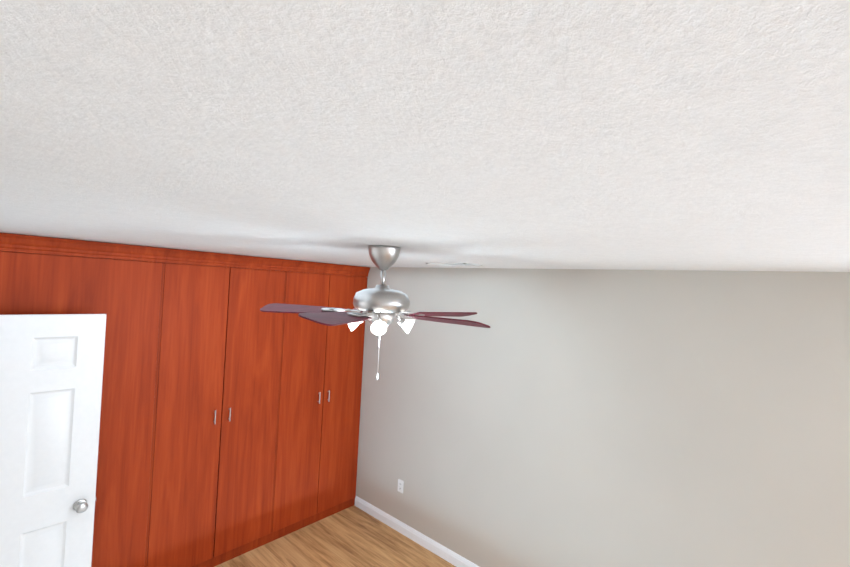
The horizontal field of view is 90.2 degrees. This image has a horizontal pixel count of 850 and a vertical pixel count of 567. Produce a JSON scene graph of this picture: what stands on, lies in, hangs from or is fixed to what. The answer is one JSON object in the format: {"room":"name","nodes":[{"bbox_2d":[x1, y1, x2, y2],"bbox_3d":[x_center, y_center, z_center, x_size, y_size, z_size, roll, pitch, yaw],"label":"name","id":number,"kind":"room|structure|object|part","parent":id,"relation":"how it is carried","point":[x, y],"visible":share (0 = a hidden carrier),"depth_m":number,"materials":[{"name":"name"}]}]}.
{"room":"bedroom","nodes":[
{"label":"bedroom","id":0,"kind":"room"},
{"bbox_2d":[215,505,455,566],"bbox_3d":[1.095,2.424,0.773,8.974,0.120,3.194,3,-1,42],"label":"floor","id":1,"kind":"structure","parent":0,"point":[353,536],"depth_m":3.67,"materials":[{"name":"brown wood"}]},
{"bbox_2d":[0,233,369,566],"bbox_3d":[-1.874,0.993,3.462,0.613,2.476,3.041,3,-1,42],"label":"wardrobe","id":2,"kind":"object","parent":1,"relation":"on","point":[229,420],"visible":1,"depth_m":3.26,"materials":[{"name":"brown wood"}]},
{"bbox_2d":[0,0,849,271],"bbox_3d":[1.257,-0.346,0.818,8.974,0.470,3.149,3,-1,42],"label":"ceiling","id":3,"kind":"structure","parent":0,"point":[706,135],"depth_m":0.50,"materials":[{"name":"white paint"}]},
{"bbox_2d":[260,245,489,379],"bbox_3d":[-0.180,0.145,2.008,1.074,0.639,1.102,3,-1,42],"label":"ceiling fan","id":4,"kind":"object","parent":3,"relation":"hanging from","point":[381,306],"visible":1,"depth_m":1.95,"materials":[{"name":"silver metal"}]},
{"bbox_3d":[-0.221,0.341,2.021,0.010,0.243,0.010,3,-1,42],"label":"cord","id":5,"kind":"part","parent":4,"relation":"part of","materials":[{"name":"white plastic"}]},
{"bbox_2d":[426,263,481,265],"bbox_3d":[0.210,-0.138,3.101,0.362,0.011,0.208,3,-1,42],"label":"ceiling vent","id":6,"kind":"object","parent":3,"relation":"in","point":[454,264],"visible":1,"depth_m":3.05,"materials":[{"name":"white plastic"}]},
{"bbox_2d":[356,267,849,566],"bbox_3d":[2.192,1.192,1.940,8.974,2.480,0.100,3,-1,42],"label":"wall","id":7,"kind":"structure","parent":0,"point":[609,418],"depth_m":2.74,"materials":[{"name":"beige paint"}]},
{"bbox_2d":[398,479,403,492],"bbox_3d":[-0.231,1.906,3.985,0.070,0.115,0.007,3,-1,42],"label":"outlet","id":8,"kind":"object","parent":7,"relation":"attached to","point":[400,485],"visible":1,"depth_m":3.98,"materials":[{"name":"white plastic"}]},
{"bbox_2d":[355,496,478,566],"bbox_3d":[2.319,2.389,1.682,8.163,0.098,0.014,3,-1,42],"label":"baseboard","id":9,"kind":"structure","parent":7,"relation":"attached to","point":[438,549],"depth_m":3.83,"materials":[{"name":"white paint"}]},
{"bbox_3d":[0.105,0.822,-0.414,8.974,2.950,0.120,3,-1,42],"label":"wall","id":10,"kind":"structure","parent":0,"visible":0},
{"bbox_2d":[0,314,105,566],"bbox_3d":[-2.260,1.171,2.283,0.165,2.005,0.795,3,-1,42],"label":"door","id":11,"kind":"structure","parent":10,"relation":"in","point":[51,372],"depth_m":2.40,"materials":[{"name":"white paint"}]}
]}

